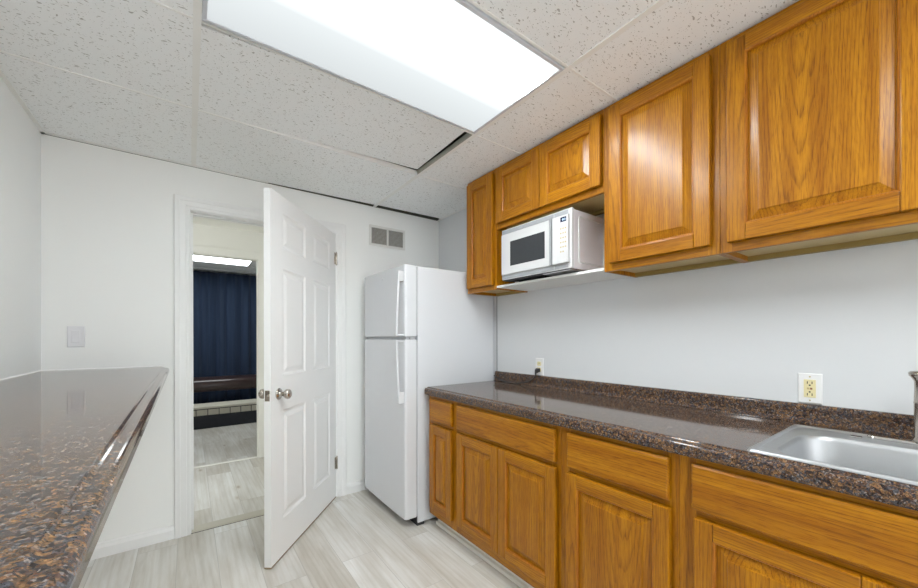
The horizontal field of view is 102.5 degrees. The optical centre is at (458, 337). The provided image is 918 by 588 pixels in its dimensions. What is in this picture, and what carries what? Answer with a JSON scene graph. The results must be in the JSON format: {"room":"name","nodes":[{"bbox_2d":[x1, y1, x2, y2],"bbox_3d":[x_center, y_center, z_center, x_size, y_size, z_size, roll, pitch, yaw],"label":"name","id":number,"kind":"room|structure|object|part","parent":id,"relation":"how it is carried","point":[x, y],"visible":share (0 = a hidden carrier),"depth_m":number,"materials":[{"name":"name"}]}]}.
{"room":"kitchen","nodes":[
{"label":"kitchen","id":0,"kind":"room"},
{"bbox_2d":[0,77,40,378],"bbox_3d":[-0.606,-0.122,-0.329,0.100,2.720,5.585,0,0,-36],"label":"wall","id":1,"kind":"structure","parent":0,"point":[20,139],"depth_m":1.70,"materials":[{"name":"paint"}]},
{"bbox_2d":[193,261,255,275],"bbox_3d":[-3.176,-1.112,4.927,4.100,0.046,2.900,0,0,-36],"label":"ceiling","id":2,"kind":"structure","parent":0,"point":[200,265],"depth_m":5.78,"materials":[{"name":"tile"}]},
{"bbox_2d":[193,255,251,265],"bbox_3d":[-3.507,-1.129,4.985,1.210,0.094,0.600,0,0,-36],"label":"ceiling light","id":3,"kind":"object","parent":2,"relation":"attached to","point":[195,257],"visible":0.31,"depth_m":5.18,"materials":[{"name":"paint"}]},
{"bbox_2d":[193,261,253,274],"bbox_3d":[-3.176,-1.087,4.927,4.100,0.004,2.900,0,0,-36],"label":"trim","id":4,"kind":"structure","parent":2,"relation":"attached to","point":[197,261],"depth_m":5.81,"materials":[{"name":"paint"}]},
{"bbox_2d":[193,271,256,403],"bbox_3d":[-4.056,0.076,5.919,3.452,2.279,0.076,0,0,-36],"label":"curtain","id":5,"kind":"object","parent":2,"relation":"hanging from","point":[224,305],"visible":0.19,"depth_m":6.04,"materials":[{"name":"blue fabric"}]},
{"bbox_2d":[193,223,263,252],"bbox_3d":[-2.288,-0.118,3.716,4.100,2.720,0.100,0,0,-36],"label":"wall","id":6,"kind":"structure","parent":0,"point":[203,235],"depth_m":3.65,"materials":[{"name":"paint"}]},
{"bbox_2d":[194,456,257,467],"bbox_3d":[-2.473,1.240,3.567,0.940,0.004,0.040,0,0,-36],"label":"trim","id":7,"kind":"structure","parent":6,"relation":"attached to","point":[254,456],"depth_m":3.66,"materials":[{"name":"white wood"}]},
{"bbox_2d":[193,245,263,457],"bbox_3d":[-2.479,0.182,3.567,1.055,2.120,0.114,0,0,-36],"label":"trim","id":8,"kind":"structure","parent":6,"relation":"attached to","point":[198,250],"depth_m":3.81,"materials":[{"name":"paint"}]},
{"bbox_2d":[193,216,263,232],"bbox_3d":[-1.872,-1.113,3.146,4.100,0.050,1.315,0,0,-36],"label":"ceiling","id":9,"kind":"structure","parent":0,"point":[197,220],"depth_m":3.56,"materials":[{"name":"paint"}]},
{"bbox_2d":[41,133,438,542],"bbox_3d":[-1.230,-0.121,2.737,2.715,2.720,0.100,0,0,-36],"label":"wall","id":10,"kind":"structure","parent":0,"point":[107,214],"depth_m":2.19,"materials":[{"name":"paint"}]},
{"bbox_2d":[67,326,84,346],"bbox_3d":[-2.107,-0.007,2.026,0.070,0.116,0.010,0,0,-36],"label":"light switch","id":11,"kind":"object","parent":10,"relation":"attached to","point":[75,334],"visible":1,"depth_m":2.02,"materials":[{"name":"plastic"}]},
{"bbox_2d":[191,509,263,533],"bbox_3d":[-1.359,1.237,2.640,0.902,0.006,0.100,0,0,-36],"label":"trim","id":12,"kind":"structure","parent":10,"relation":"attached to","point":[213,524],"depth_m":2.49,"materials":[{"name":"beige wood"}]},
{"bbox_2d":[90,479,366,559],"bbox_3d":[-1.194,1.197,2.691,2.515,0.084,0.013,0,0,-36],"label":"baseboard","id":13,"kind":"structure","parent":10,"relation":"attached to","point":[138,540],"depth_m":2.18,"materials":[{"name":"paint"}]},
{"bbox_2d":[174,194,346,538],"bbox_3d":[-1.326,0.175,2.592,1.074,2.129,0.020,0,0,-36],"label":"trim","id":14,"kind":"structure","parent":10,"relation":"attached to","point":[183,204],"depth_m":2.31,"materials":[{"name":"paint"}]},
{"bbox_2d":[258,188,337,568],"bbox_3d":[-0.998,0.216,2.410,0.177,2.034,0.911,0,0,3],"label":"door","id":15,"kind":"structure","parent":10,"relation":"in","point":[298,394],"depth_m":2.22,"materials":[{"name":"paint"}]},
{"bbox_3d":[-1.072,0.311,2.044,0.070,0.066,0.066,0,0,3],"label":"knob","id":16,"kind":"part","parent":15,"relation":"part of","materials":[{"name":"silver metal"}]},
{"bbox_3d":[-1.022,0.310,1.965,0.025,0.057,0.003,0,0,3],"label":"latch plate","id":17,"kind":"part","parent":15,"relation":"part of","materials":[{"name":"silver metal"}]},
{"bbox_3d":[-0.965,0.311,2.038,0.070,0.066,0.066,0,0,3],"label":"knob","id":18,"kind":"part","parent":15,"relation":"part of","materials":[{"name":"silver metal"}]},
{"bbox_2d":[369,224,404,250],"bbox_3d":[-0.606,-0.850,3.128,0.330,0.172,0.008,0,0,-36],"label":"air vent","id":19,"kind":"object","parent":10,"relation":"in","point":[379,236],"visible":1,"depth_m":3.12,"materials":[{"name":"metal"}]},
{"bbox_2d":[78,422,519,587],"bbox_3d":[-1.103,1.289,2.103,4.300,0.100,10.100,0,0,-36],"label":"floor","id":20,"kind":"structure","parent":0,"point":[357,541],"depth_m":2.13,"materials":[{"name":"wood"}]},
{"bbox_2d":[193,399,256,429],"bbox_3d":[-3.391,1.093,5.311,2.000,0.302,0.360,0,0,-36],"label":"bed","id":21,"kind":"object","parent":20,"relation":"on","point":[225,413],"visible":0.29,"depth_m":5.20,"materials":[{"name":"beige fabric"}]},
{"bbox_3d":[-3.288,1.022,5.170,2.000,0.099,0.010,0,0,-36],"label":"rail","id":22,"kind":"part","parent":21,"relation":"part of","materials":[{"name":"black plastic"}]},
{"bbox_3d":[-3.396,1.028,5.317,1.940,0.088,0.325,0,0,-36],"label":"mattress","id":23,"kind":"part","parent":21,"relation":"part of","materials":[{"name":"beige fabric"}]},
{"bbox_3d":[-3.396,0.963,5.317,1.960,0.042,0.345,0,0,-36],"label":"mattress","id":24,"kind":"part","parent":21,"relation":"part of","materials":[{"name":"beige fabric"}]},
{"bbox_2d":[193,374,256,392],"bbox_3d":[-3.657,0.917,5.674,2.000,0.655,0.500,0,0,-36],"label":"bench","id":25,"kind":"object","parent":20,"relation":"on","point":[233,382],"visible":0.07,"depth_m":5.52,"materials":[{"name":"brown wood"}]},
{"bbox_2d":[365,264,493,525],"bbox_3d":[-0.263,0.381,2.842,0.812,1.712,0.682,0,0,-36],"label":"refrigerator","id":26,"kind":"object","parent":20,"relation":"on","point":[424,329],"visible":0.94,"depth_m":2.52,"materials":[{"name":"white metal"}]},
{"bbox_3d":[-0.516,-0.241,2.658,0.088,0.466,0.682,0,0,-36],"label":"door","id":27,"kind":"part","parent":26,"relation":"part of","materials":[{"name":"white metal"}]},
{"bbox_3d":[-0.514,0.593,2.658,0.088,1.162,0.682,0,0,-36],"label":"door","id":28,"kind":"part","parent":26,"relation":"part of","materials":[{"name":"white metal"}]},
{"bbox_3d":[-0.384,0.219,2.366,0.056,0.407,0.030,0,0,-36],"label":"handle","id":29,"kind":"part","parent":26,"relation":"part of","materials":[{"name":"white plastic"}]},
{"bbox_3d":[-0.385,-0.221,2.366,0.056,0.418,0.030,0,0,-36],"label":"handle","id":30,"kind":"part","parent":26,"relation":"part of","materials":[{"name":"white plastic"}]},
{"bbox_2d":[429,395,455,530],"bbox_3d":[0.131,0.798,2.470,0.635,0.876,0.300,0,0,-36],"label":"base cabinet","id":31,"kind":"object","parent":20,"relation":"on","point":[442,412],"visible":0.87,"depth_m":2.25,"materials":[{"name":"brown wood"}]},
{"bbox_3d":[-0.117,0.822,2.282,0.010,0.433,0.140,0,0,-36],"label":"moulding","id":32,"kind":"part","parent":31,"relation":"part of","materials":[{"name":"brown wood"}]},
{"bbox_3d":[-0.117,0.822,2.282,0.012,0.419,0.126,0,0,-36],"label":"raised panel","id":33,"kind":"part","parent":31,"relation":"part of","materials":[{"name":"brown wood"}]},
{"bbox_3d":[-0.114,0.822,2.284,0.021,0.535,0.242,0,0,-36],"label":"door","id":34,"kind":"part","parent":31,"relation":"part of","materials":[{"name":"brown wood"}]},
{"bbox_3d":[-0.114,0.462,2.285,0.019,0.139,0.242,0,0,-36],"label":"drawer","id":35,"kind":"part","parent":31,"relation":"part of","materials":[{"name":"brown wood"}]},
{"bbox_2d":[436,519,533,587],"bbox_3d":[0.578,1.190,1.468,0.027,0.090,2.444,0,0,-36],"label":"baseboard","id":36,"kind":"structure","parent":20,"relation":"on","point":[521,583],"depth_m":2.05,"materials":[{"name":"white wood"}]},
{"bbox_2d":[456,402,561,587],"bbox_3d":[0.445,0.798,2.041,0.635,0.876,0.761,0,0,-36],"label":"base cabinet","id":37,"kind":"object","parent":20,"relation":"on","point":[509,497],"visible":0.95,"depth_m":1.77,"materials":[{"name":"brown wood"}]},
{"bbox_3d":[0.093,0.821,1.995,0.010,0.433,0.249,0,0,-36],"label":"moulding","id":38,"kind":"part","parent":37,"relation":"part of","materials":[{"name":"brown wood"}]},
{"bbox_3d":[0.093,0.821,1.995,0.012,0.419,0.235,0,0,-36],"label":"raised panel","id":39,"kind":"part","parent":37,"relation":"part of","materials":[{"name":"brown wood"}]},
{"bbox_3d":[0.097,0.821,1.997,0.021,0.535,0.351,0,0,-36],"label":"door","id":40,"kind":"part","parent":37,"relation":"part of","materials":[{"name":"brown wood"}]},
{"bbox_3d":[0.202,0.461,1.854,0.019,0.139,0.708,0,0,-36],"label":"drawer","id":41,"kind":"part","parent":37,"relation":"part of","materials":[{"name":"brown wood"}]},
{"bbox_3d":[0.305,0.821,1.706,0.010,0.433,0.255,0,0,-36],"label":"moulding","id":42,"kind":"part","parent":37,"relation":"part of","materials":[{"name":"brown wood"}]},
{"bbox_3d":[0.305,0.821,1.706,0.012,0.419,0.241,0,0,-36],"label":"raised panel","id":43,"kind":"part","parent":37,"relation":"part of","materials":[{"name":"brown wood"}]},
{"bbox_3d":[0.308,0.821,1.708,0.021,0.535,0.357,0,0,-36],"label":"door","id":44,"kind":"part","parent":37,"relation":"part of","materials":[{"name":"brown wood"}]},
{"bbox_2d":[561,427,679,587],"bbox_3d":[0.808,0.797,1.545,0.635,0.876,0.466,0,0,-36],"label":"base cabinet","id":45,"kind":"object","parent":20,"relation":"on","point":[621,499],"visible":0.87,"depth_m":1.33,"materials":[{"name":"brown wood"}]},
{"bbox_3d":[0.562,0.820,1.355,0.010,0.433,0.304,0,0,-36],"label":"moulding","id":46,"kind":"part","parent":45,"relation":"part of","materials":[{"name":"brown wood"}]},
{"bbox_3d":[0.562,0.820,1.355,0.012,0.419,0.290,0,0,-36],"label":"raised panel","id":47,"kind":"part","parent":45,"relation":"part of","materials":[{"name":"brown wood"}]},
{"bbox_3d":[0.565,0.460,1.358,0.019,0.139,0.398,0,0,-36],"label":"drawer","id":48,"kind":"part","parent":45,"relation":"part of","materials":[{"name":"brown wood"}]},
{"bbox_3d":[0.565,0.820,1.357,0.021,0.535,0.406,0,0,-36],"label":"door","id":49,"kind":"part","parent":45,"relation":"part of","materials":[{"name":"brown wood"}]},
{"bbox_2d":[680,455,917,587],"bbox_3d":[1.216,0.796,0.988,0.635,0.876,0.914,0,0,-36],"label":"base cabinet","id":50,"kind":"object","parent":20,"relation":"on","point":[739,528],"visible":0.88,"depth_m":0.96,"materials":[{"name":"brown wood"}]},
{"bbox_2d":[425,371,917,510],"bbox_3d":[0.755,0.309,1.611,0.641,0.119,2.464,0,0,-36],"label":"countertop","id":51,"kind":"structure","parent":50,"relation":"on","point":[714,428],"depth_m":1.40,"materials":[{"name":"stone"}]},
{"bbox_2d":[494,368,539,383],"bbox_3d":[0.388,0.262,2.596,0.037,0.120,0.439,0,0,-38],"label":"power cord","id":52,"kind":"object","parent":51,"relation":"on","point":[537,370],"visible":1,"depth_m":2.49,"materials":[{"name":"black plastic"}]},
{"bbox_3d":[0.380,0.281,2.597,0.023,0.082,0.429,0,0,-35],"label":"cord","id":53,"kind":"part","parent":52,"relation":"part of","materials":[{"name":"black plastic"}]},
{"bbox_2d":[747,424,917,485],"bbox_3d":[1.205,0.397,0.930,0.502,0.170,0.647,0,0,-36],"label":"sink","id":54,"kind":"object","parent":51,"relation":"in","point":[853,452],"visible":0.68,"depth_m":1.12,"materials":[{"name":"silver metal"}]},
{"bbox_2d":[867,371,917,445],"bbox_3d":[1.388,0.195,1.035,0.084,0.243,0.325,0,0,-23],"label":"faucet","id":55,"kind":"object","parent":51,"relation":"on","point":[913,374],"visible":1,"depth_m":1.09,"materials":[{"name":"silver metal"}]},
{"bbox_3d":[1.368,0.311,1.081,0.040,0.010,0.230,0,0,-36],"label":"deck plate","id":56,"kind":"part","parent":55,"relation":"part of","materials":[{"name":"silver metal"}]},
{"bbox_3d":[0.843,0.819,0.972,0.010,0.433,0.300,0,0,-36],"label":"moulding","id":57,"kind":"part","parent":50,"relation":"part of","materials":[{"name":"brown wood"}]},
{"bbox_3d":[0.843,0.819,0.972,0.012,0.419,0.286,0,0,-36],"label":"raised panel","id":58,"kind":"part","parent":50,"relation":"part of","materials":[{"name":"brown wood"}]},
{"bbox_3d":[0.846,0.819,0.974,0.021,0.535,0.402,0,0,-36],"label":"door","id":59,"kind":"part","parent":50,"relation":"part of","materials":[{"name":"brown wood"}]},
{"bbox_2d":[0,0,798,218],"bbox_3d":[0.417,-1.104,0.484,2.515,0.015,5.485,0,0,-36],"label":"ceiling","id":60,"kind":"structure","parent":0,"point":[144,46],"depth_m":1.56,"materials":[{"name":"tile"}]},
{"bbox_2d":[191,22,463,168],"bbox_3d":[-0.602,-1.111,1.858,1.200,0.019,0.596,-2,1,-35],"label":"tile","id":61,"kind":"structure","parent":60,"relation":"on","point":[240,80],"depth_m":1.75,"materials":[{"name":"white tile"}]},
{"bbox_2d":[202,0,563,133],"bbox_3d":[-0.227,-1.135,1.379,1.195,0.094,0.585,0,0,-36],"label":"ceiling light","id":62,"kind":"object","parent":60,"relation":"attached to","point":[452,62],"visible":1,"depth_m":1.39,"materials":[{"name":"paint"}]},
{"bbox_2d":[0,0,792,206],"bbox_3d":[0.417,-1.112,0.484,2.515,0.039,5.485,0,0,-36],"label":"ceiling grid","id":63,"kind":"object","parent":60,"relation":"attached to","point":[197,4],"depth_m":1.56,"materials":[{"name":"paint"}]},
{"bbox_2d":[417,133,471,174],"bbox_3d":[-0.105,-1.107,2.224,0.002,0.031,0.590,0,0,-36],"label":"trim","id":64,"kind":"structure","parent":60,"relation":"attached to","point":[466,136],"depth_m":2.19,"materials":[{"name":"metal"}]},
{"bbox_2d":[387,132,466,169],"bbox_3d":[0.416,-1.534,0.484,2.715,0.100,5.685,0,0,-36],"label":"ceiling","id":65,"kind":"structure","parent":0,"point":[463,133],"depth_m":2.88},
{"bbox_2d":[439,208,917,414],"bbox_3d":[1.504,-0.127,1.216,0.100,2.720,5.585,0,0,-36],"label":"wall","id":66,"kind":"structure","parent":0,"point":[849,317],"depth_m":1.56,"materials":[{"name":"paint"}]},
{"bbox_2d":[0,69,466,221],"bbox_3d":[0.417,-1.089,0.484,2.515,0.012,5.485,0,0,-36],"label":"trim","id":67,"kind":"structure","parent":66,"relation":"attached to","point":[2,75],"depth_m":2.11,"materials":[{"name":"paint"}]},
{"bbox_2d":[496,297,496,370],"bbox_3d":[0.287,-0.031,2.790,0.004,0.562,0.006,0,0,-36],"label":"trim","id":68,"kind":"structure","parent":66,"relation":"attached to","point":[496,297],"depth_m":2.79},
{"bbox_2d":[467,168,527,295],"bbox_3d":[0.258,-0.701,2.568,0.309,0.779,0.304,0,0,-36],"label":"upper cabinet","id":69,"kind":"object","parent":66,"relation":"attached to","point":[484,241],"visible":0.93,"depth_m":2.45,"materials":[{"name":"brown wood"}]},
{"bbox_3d":[0.137,-0.704,2.483,0.010,0.614,0.156,0,0,-36],"label":"moulding","id":70,"kind":"part","parent":69,"relation":"part of","materials":[{"name":"brown wood"}]},
{"bbox_3d":[0.136,-0.704,2.483,0.012,0.600,0.142,0,0,-36],"label":"raised panel","id":71,"kind":"part","parent":69,"relation":"part of","materials":[{"name":"brown wood"}]},
{"bbox_3d":[0.140,-0.704,2.486,0.021,0.724,0.266,0,0,-36],"label":"door","id":72,"kind":"part","parent":69,"relation":"part of","materials":[{"name":"brown wood"}]},
{"bbox_3d":[0.160,-0.701,2.497,0.019,0.779,0.304,0,0,-36],"label":"frame","id":73,"kind":"part","parent":69,"relation":"part of","materials":[{"name":"brown wood"}]},
{"bbox_3d":[0.369,-0.322,2.649,0.022,0.020,0.280,0,0,-36],"label":"hanging rail","id":74,"kind":"part","parent":69,"relation":"part of","materials":[{"name":"brown wood"}]},
{"bbox_2d":[536,358,543,375],"bbox_3d":[0.535,0.192,2.449,0.008,0.112,0.068,0,0,-36],"label":"wall outlet","id":75,"kind":"object","parent":66,"relation":"attached to","point":[539,361],"visible":0.87,"depth_m":2.44,"materials":[{"name":"white plastic"}]},
{"bbox_2d":[496,109,603,230],"bbox_3d":[0.572,-0.893,2.139,0.309,0.397,0.759,0,0,-36],"label":"upper cabinet","id":76,"kind":"object","parent":66,"relation":"attached to","point":[564,171],"visible":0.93,"depth_m":1.99,"materials":[{"name":"brown wood"}]},
{"bbox_3d":[0.344,-0.896,2.199,0.010,0.227,0.242,0,0,-36],"label":"moulding","id":77,"kind":"part","parent":76,"relation":"part of","materials":[{"name":"brown wood"}]},
{"bbox_3d":[0.344,-0.896,2.199,0.012,0.213,0.228,0,0,-36],"label":"raised panel","id":78,"kind":"part","parent":76,"relation":"part of","materials":[{"name":"brown wood"}]},
{"bbox_3d":[0.347,-0.896,2.201,0.021,0.337,0.352,0,0,-36],"label":"door","id":79,"kind":"part","parent":76,"relation":"part of","materials":[{"name":"brown wood"}]},
{"bbox_3d":[0.562,-0.896,1.902,0.010,0.227,0.264,0,0,-36],"label":"moulding","id":80,"kind":"part","parent":76,"relation":"part of","materials":[{"name":"brown wood"}]},
{"bbox_3d":[0.562,-0.896,1.902,0.012,0.213,0.250,0,0,-36],"label":"raised panel","id":81,"kind":"part","parent":76,"relation":"part of","materials":[{"name":"brown wood"}]},
{"bbox_3d":[0.565,-0.896,1.904,0.021,0.337,0.374,0,0,-36],"label":"door","id":82,"kind":"part","parent":76,"relation":"part of","materials":[{"name":"brown wood"}]},
{"bbox_3d":[0.682,-0.705,2.219,0.022,0.020,0.735,0,0,-36],"label":"hanging rail","id":83,"kind":"part","parent":76,"relation":"part of","materials":[{"name":"brown wood"}]},
{"bbox_2d":[497,268,628,290],"bbox_3d":[0.582,-0.328,2.145,0.287,0.014,0.758,0,0,-36],"label":"shelf","id":84,"kind":"object","parent":66,"relation":"attached to","point":[594,275],"visible":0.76,"depth_m":2.06,"materials":[{"name":"white wood"}]},
{"bbox_2d":[502,207,603,282],"bbox_3d":[0.532,-0.496,2.140,0.334,0.322,0.512,0,0,-36],"label":"microwave","id":85,"kind":"object","parent":84,"relation":"on","point":[570,240],"visible":0.79,"depth_m":1.97,"materials":[{"name":"white enamel"},{"name":"dark glass"},{"name":"plastic"}]},
{"bbox_3d":[0.374,-0.503,2.103,0.008,0.243,0.380,0,0,-36],"label":"door","id":86,"kind":"part","parent":85,"relation":"part of","materials":[{"name":"white plastic"}]},
{"bbox_3d":[0.423,-0.504,2.061,0.020,0.304,0.511,0,0,-36],"label":"frame","id":87,"kind":"part","parent":85,"relation":"part of","materials":[{"name":"white plastic"}]},
{"bbox_3d":[0.483,-0.503,1.939,0.016,0.242,0.011,0,0,-36],"label":"handle","id":88,"kind":"part","parent":85,"relation":"part of","materials":[{"name":"white plastic"}]},
{"bbox_3d":[0.523,-0.503,1.894,0.016,0.243,0.100,0,0,-36],"label":"control panel","id":89,"kind":"part","parent":85,"relation":"part of","materials":[{"name":"white plastic"}]},
{"bbox_3d":[0.571,-0.345,1.972,0.148,0.003,0.188,0,0,-36],"label":"vent plate","id":90,"kind":"part","parent":85,"relation":"part of","materials":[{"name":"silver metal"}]},
{"bbox_3d":[0.549,-0.503,2.154,0.292,0.301,0.507,0,0,-36],"label":"casing","id":91,"kind":"part","parent":85,"relation":"part of","materials":[{"name":"metal"}]},
{"bbox_2d":[604,45,745,277],"bbox_3d":[0.937,-0.703,1.641,0.309,0.779,0.474,0,0,-36],"label":"upper cabinet","id":92,"kind":"object","parent":66,"relation":"attached to","point":[662,139],"visible":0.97,"depth_m":1.52,"materials":[{"name":"brown wood"}]},
{"bbox_3d":[0.821,-0.706,1.549,0.010,0.608,0.303,0,0,-36],"label":"moulding","id":93,"kind":"part","parent":92,"relation":"part of","materials":[{"name":"brown wood"}]},
{"bbox_3d":[0.821,-0.706,1.549,0.012,0.594,0.289,0,0,-36],"label":"raised panel","id":94,"kind":"part","parent":92,"relation":"part of","materials":[{"name":"brown wood"}]},
{"bbox_3d":[0.824,-0.706,1.551,0.021,0.718,0.413,0,0,-36],"label":"door","id":95,"kind":"part","parent":92,"relation":"part of","materials":[{"name":"brown wood"}]},
{"bbox_3d":[1.048,-0.323,1.721,0.022,0.020,0.450,0,0,-36],"label":"hanging rail","id":96,"kind":"part","parent":92,"relation":"part of","materials":[{"name":"brown wood"}]},
{"bbox_2d":[494,371,913,437],"bbox_3d":[1.002,0.285,1.792,0.028,0.070,2.464,0,0,-36],"label":"backsplash","id":97,"kind":"structure","parent":66,"relation":"attached to","point":[895,424],"depth_m":1.53,"materials":[{"name":"stone"}]},
{"bbox_2d":[798,373,822,404],"bbox_3d":[1.316,0.190,1.381,0.010,0.112,0.068,0,0,-36],"label":"wall outlet","id":98,"kind":"object","parent":66,"relation":"attached to","point":[810,386],"visible":1,"depth_m":1.38,"materials":[{"name":"white plastic"}]},
{"bbox_2d":[804,379,815,397],"bbox_3d":[1.314,0.190,1.379,0.003,0.067,0.034,0,0,-36],"label":"receptacle","id":99,"kind":"object","parent":98,"relation":"attached to","point":[809,384],"depth_m":1.38,"materials":[{"name":"beige plastic"}]},
{"bbox_2d":[720,0,917,262],"bbox_3d":[1.370,-0.704,1.049,0.309,0.779,0.990,0,0,-36],"label":"upper cabinet","id":100,"kind":"object","parent":66,"relation":"attached to","point":[819,98],"visible":1,"depth_m":1.15,"materials":[{"name":"brown wood"}]},
{"bbox_3d":[1.110,-0.706,1.154,0.010,0.609,0.351,0,0,-36],"label":"moulding","id":101,"kind":"part","parent":100,"relation":"part of","materials":[{"name":"brown wood"}]},
{"bbox_3d":[1.110,-0.706,1.154,0.012,0.595,0.337,0,0,-36],"label":"raised panel","id":102,"kind":"part","parent":100,"relation":"part of","materials":[{"name":"brown wood"}]},
{"bbox_3d":[1.481,-0.324,1.130,0.022,0.020,0.966,0,0,-36],"label":"hanging rail","id":103,"kind":"part","parent":100,"relation":"part of","materials":[{"name":"brown wood"}]},
{"bbox_3d":[-1.117,0.717,0.535,0.093,1.044,3.585,0,0,-36],"label":"wall","id":104,"kind":"structure","parent":0,"visible":0},
{"bbox_2d":[0,365,164,379],"bbox_3d":[-0.934,0.170,0.639,0.513,0.006,3.635,0,0,-36],"label":"trim","id":105,"kind":"structure","parent":104,"relation":"attached to","point":[163,365],"depth_m":2.02,"materials":[{"name":"paint"}]},
{"bbox_2d":[0,366,168,587],"bbox_3d":[-0.909,0.193,0.656,0.571,0.040,3.634,0,0,-36],"label":"countertop","id":106,"kind":"structure","parent":104,"relation":"on","point":[70,439],"depth_m":0.53,"materials":[{"name":"stone"}]}
]}

